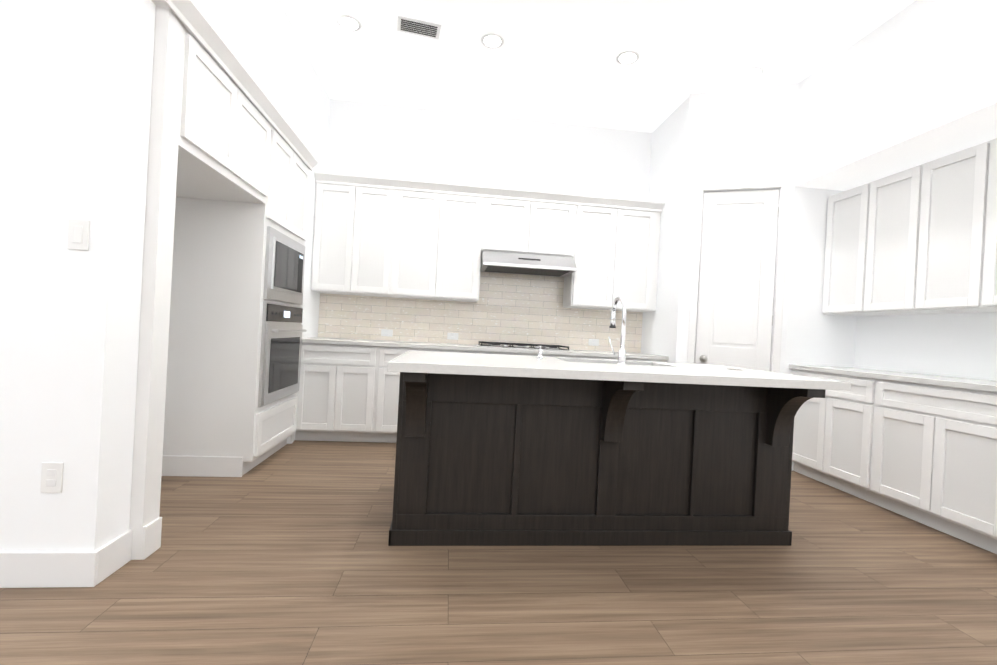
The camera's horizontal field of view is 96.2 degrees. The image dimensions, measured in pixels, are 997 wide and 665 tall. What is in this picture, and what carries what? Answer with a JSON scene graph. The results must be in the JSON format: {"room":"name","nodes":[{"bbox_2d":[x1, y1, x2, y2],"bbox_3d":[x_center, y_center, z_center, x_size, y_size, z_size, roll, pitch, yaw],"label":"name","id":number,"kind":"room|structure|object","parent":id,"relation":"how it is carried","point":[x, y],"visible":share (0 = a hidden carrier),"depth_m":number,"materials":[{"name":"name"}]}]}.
{"room":"kitchen","nodes":[
{"label":"kitchen","id":0,"kind":"room"},
{"bbox_2d":[0,0,329,550],"bbox_3d":[-2.103,-0.725,3.110,0.910,3.360,2.850,3,0,-6],"label":"wall","id":1,"kind":"structure","parent":0,"point":[75,90],"depth_m":1.73,"materials":[{"name":"white paint"}]},
{"bbox_2d":[41,462,63,492],"bbox_3d":[-1.719,0.559,1.723,0.072,0.116,0.008,3,0,-6],"label":"outlet","id":2,"kind":"object","parent":1,"relation":"attached to","point":[52,477],"visible":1,"depth_m":1.72,"materials":[{"name":"white plastic"}]},
{"bbox_2d":[0,543,107,587],"bbox_3d":[-2.013,0.896,1.691,0.904,0.135,0.014,3,0,-6],"label":"baseboard","id":3,"kind":"structure","parent":1,"relation":"attached to","point":[32,569],"depth_m":1.72,"materials":[{"name":"white wood"}]},
{"bbox_2d":[67,219,89,249],"bbox_3d":[-1.620,-0.377,1.727,0.072,0.116,0.009,3,0,-6],"label":"light switch","id":4,"kind":"object","parent":1,"relation":"attached to","point":[78,234],"visible":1,"depth_m":1.72,"materials":[{"name":"white plastic"}]},
{"bbox_2d":[147,18,244,185],"bbox_3d":[-1.879,-1.160,2.288,0.819,0.545,0.557,3,0,-6],"label":"upper cabinet","id":5,"kind":"object","parent":1,"relation":"attached to","point":[197,132],"depth_m":2.15,"materials":[{"name":"white wood"}]},
{"bbox_2d":[162,455,242,476],"bbox_3d":[-2.093,0.891,2.986,0.730,0.135,0.014,3,0,-6],"label":"baseboard","id":6,"kind":"structure","parent":1,"relation":"attached to","point":[199,466],"depth_m":2.99,"materials":[{"name":"white wood"}]},
{"bbox_2d":[146,96,272,205],"bbox_3d":[-1.927,-1.163,2.720,0.819,0.545,0.557,3,0,-6],"label":"upper cabinet","id":7,"kind":"object","parent":1,"relation":"attached to","point":[253,190],"depth_m":2.83,"materials":[{"name":"white wood"}]},
{"bbox_2d":[324,99,651,352],"bbox_3d":[0.251,-0.604,4.864,5.980,3.360,0.120,3,0,-6],"label":"wall","id":8,"kind":"structure","parent":0,"point":[386,141],"depth_m":4.75,"materials":[{"name":"white paint"}]},
{"bbox_2d":[318,272,642,352],"bbox_3d":[-0.117,-0.253,4.761,3.441,0.778,0.010,3,0,-6],"label":"tile backsplash","id":9,"kind":"structure","parent":8,"relation":"attached to","point":[516,308],"depth_m":4.76,"materials":[{"name":"beige tile"}]},
{"bbox_2d":[381,329,392,336],"bbox_3d":[-1.156,0.004,4.638,0.116,0.072,0.008,3,0,-6],"label":"outlet","id":10,"kind":"object","parent":9,"relation":"attached to","point":[386,332],"visible":1,"depth_m":4.63,"materials":[{"name":"white plastic"}]},
{"bbox_2d":[447,333,457,339],"bbox_3d":[-0.481,0.039,4.713,0.116,0.072,0.008,3,0,-6],"label":"outlet","id":11,"kind":"object","parent":9,"relation":"attached to","point":[452,336],"visible":1,"depth_m":4.71,"materials":[{"name":"white plastic"}]},
{"bbox_2d":[588,339,598,345],"bbox_3d":[1.038,0.108,4.881,0.116,0.072,0.008,3,0,-6],"label":"outlet","id":12,"kind":"object","parent":9,"relation":"attached to","point":[593,342],"visible":1,"depth_m":4.88,"materials":[{"name":"white plastic"}]},
{"bbox_2d":[311,183,660,311],"bbox_3d":[-0.069,-0.826,4.590,3.436,1.030,0.346,3,0,-6],"label":"upper cabinet","id":13,"kind":"object","parent":8,"relation":"attached to","point":[379,242],"visible":0.94,"depth_m":4.39,"materials":[{"name":"white wood"}]},
{"bbox_2d":[314,171,664,211],"bbox_3d":[-0.036,-1.373,4.562,3.438,0.090,0.402,3,0,-6],"label":"crown molding","id":14,"kind":"structure","parent":13,"relation":"attached to","point":[461,189],"depth_m":4.38,"materials":[{"name":"white wood"}]},
{"bbox_2d":[480,251,576,276],"bbox_3d":[0.281,-0.700,4.541,0.910,0.161,0.522,3,0,-6],"label":"range hood","id":15,"kind":"object","parent":8,"relation":"attached to","point":[525,264],"visible":0.88,"depth_m":4.37,"materials":[{"name":"silver metal"}]},
{"bbox_2d":[0,440,996,664],"bbox_3d":[-1.823,1.024,1.347,11.000,0.100,8.800,3,0,-6],"label":"floor","id":16,"kind":"structure","parent":0,"point":[286,554],"depth_m":1.84,"materials":[{"name":"brown wood"}]},
{"bbox_2d":[132,128,309,477],"bbox_3d":[-2.042,-0.241,3.422,0.839,2.400,0.851,3,0,-6],"label":"tall cabinet","id":17,"kind":"object","parent":16,"relation":"on","point":[221,330],"depth_m":3.02,"materials":[{"name":"white wood"}]},
{"bbox_2d":[152,0,318,170],"bbox_3d":[-1.900,-1.468,2.854,0.880,0.090,2.037,3,0,-6],"label":"crown molding","id":18,"kind":"structure","parent":17,"relation":"attached to","point":[199,26],"depth_m":2.44,"materials":[{"name":"white wood"}]},
{"bbox_2d":[295,337,668,442],"bbox_3d":[-0.127,0.598,4.440,3.436,0.920,0.652,3,0,-6],"label":"base cabinet","id":19,"kind":"object","parent":16,"relation":"on","point":[348,391],"visible":0.35,"depth_m":4.01,"materials":[{"name":"white wood"}]},
{"bbox_2d":[476,341,572,350],"bbox_3d":[0.244,0.135,4.487,0.910,0.042,0.520,3,0,-6],"label":"cooktop","id":20,"kind":"object","parent":19,"relation":"in","point":[516,345],"visible":1,"depth_m":4.32,"materials":[{"name":"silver metal"}]},
{"bbox_2d":[388,374,825,545],"bbox_3d":[0.519,0.655,2.532,2.134,0.880,0.977,3,0,-6],"label":"kitchen island","id":21,"kind":"object","parent":16,"relation":"on","point":[502,450],"depth_m":2.31,"materials":[{"name":"brown wood"}]},
{"bbox_2d":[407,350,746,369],"bbox_3d":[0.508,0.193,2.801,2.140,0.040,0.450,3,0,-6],"label":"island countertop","id":22,"kind":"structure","parent":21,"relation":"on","point":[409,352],"depth_m":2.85,"materials":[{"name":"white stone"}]},
{"bbox_2d":[537,346,542,359],"bbox_3d":[0.245,0.118,2.661,0.040,0.081,0.070,3,0,-6],"label":"soap dispenser","id":23,"kind":"object","parent":22,"relation":"on","point":[540,353],"visible":1,"depth_m":2.63,"materials":[{"name":"silver metal"}]},
{"bbox_2d":[608,296,626,364],"bbox_3d":[0.669,-0.018,2.617,0.117,0.396,0.216,3,0,-6],"label":"faucet","id":24,"kind":"object","parent":22,"relation":"on","point":[622,356],"visible":1,"depth_m":2.53,"materials":[{"name":"silver metal"}]},
{"bbox_2d":[387,354,850,389],"bbox_3d":[0.565,0.197,2.284,2.140,0.040,0.590,3,0,-6],"label":"island countertop","id":25,"kind":"structure","parent":21,"relation":"on","point":[406,363],"depth_m":2.06,"materials":[{"name":"white stone"}]},
{"bbox_2d":[789,364,996,553],"bbox_3d":[2.884,0.757,3.129,0.627,0.920,1.567,3,0,-6],"label":"base cabinet","id":26,"kind":"object","parent":16,"relation":"on","point":[921,448],"visible":0.83,"depth_m":2.86,"materials":[{"name":"white wood"}]},
{"bbox_2d":[280,0,915,132],"bbox_3d":[-1.642,-2.431,1.343,11.000,0.100,8.800,3,0,-6],"label":"ceiling","id":27,"kind":"structure","parent":0,"point":[555,61],"depth_m":3.60,"materials":[{"name":"white paint"}]},
{"bbox_2d":[336,15,361,30],"bbox_3d":[-1.139,-2.355,3.411,0.184,0.004,0.184,3,0,-6],"label":"recessed light","id":28,"kind":"object","parent":27,"relation":"in","point":[348,22],"visible":1,"depth_m":3.40,"materials":[{"name":"white"}]},
{"bbox_2d":[397,16,440,39],"bbox_3d":[-0.608,-2.325,3.420,0.320,0.008,0.170,3,0,-14],"label":"ceiling vent","id":29,"kind":"object","parent":27,"relation":"in","point":[417,27],"visible":1,"depth_m":3.41,"materials":[{"name":"white metal"}]},
{"bbox_2d":[481,33,503,47],"bbox_3d":[-0.048,-2.298,3.532,0.184,0.004,0.184,3,0,-6],"label":"recessed light","id":30,"kind":"object","parent":27,"relation":"in","point":[491,40],"visible":1,"depth_m":3.52,"materials":[{"name":"white"}]},
{"bbox_2d":[616,51,638,64],"bbox_3d":[1.054,-2.240,3.654,0.184,0.004,0.184,3,0,-6],"label":"recessed light","id":31,"kind":"object","parent":27,"relation":"in","point":[627,57],"visible":1,"depth_m":3.65,"materials":[{"name":"white"}]},
{"bbox_2d":[641,83,856,470],"bbox_3d":[2.384,-0.492,4.450,1.465,3.360,1.173,3,0,-6],"label":"wall","id":32,"kind":"structure","parent":0,"point":[740,135],"depth_m":4.00,"materials":[{"name":"white paint"}]},
{"bbox_2d":[694,189,778,370],"bbox_3d":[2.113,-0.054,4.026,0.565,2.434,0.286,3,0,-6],"label":"pantry door","id":33,"kind":"structure","parent":32,"relation":"in","point":[734,324],"depth_m":4.01,"materials":[{"name":"white wood"}]},
{"bbox_2d":[687,180,789,372],"bbox_3d":[2.120,-0.083,4.050,0.746,2.516,0.138,3,0,18],"label":"door frame","id":34,"kind":"structure","parent":32,"relation":"attached to","point":[783,204],"depth_m":3.93,"materials":[{"name":"white wood"}]},
{"bbox_2d":[794,0,996,380],"bbox_3d":[3.193,-0.446,1.296,0.785,3.360,7.620,3,0,-6],"label":"wall","id":35,"kind":"structure","parent":0,"point":[915,67],"depth_m":3.11,"materials":[{"name":"white paint"}]},
{"bbox_2d":[822,138,996,315],"bbox_3d":[3.098,-0.659,3.143,0.346,1.030,1.567,3,0,-6],"label":"upper cabinet","id":36,"kind":"object","parent":35,"relation":"attached to","point":[919,239],"visible":1,"depth_m":3.13,"materials":[{"name":"white wood"}]},
{"bbox_2d":[794,101,996,190],"bbox_3d":[2.972,-1.247,3.126,0.665,0.008,1.577,3,0,-6],"label":"crown molding","id":37,"kind":"structure","parent":0,"point":[978,126],"depth_m":3.08,"materials":[{"name":"white paint"}]}
]}

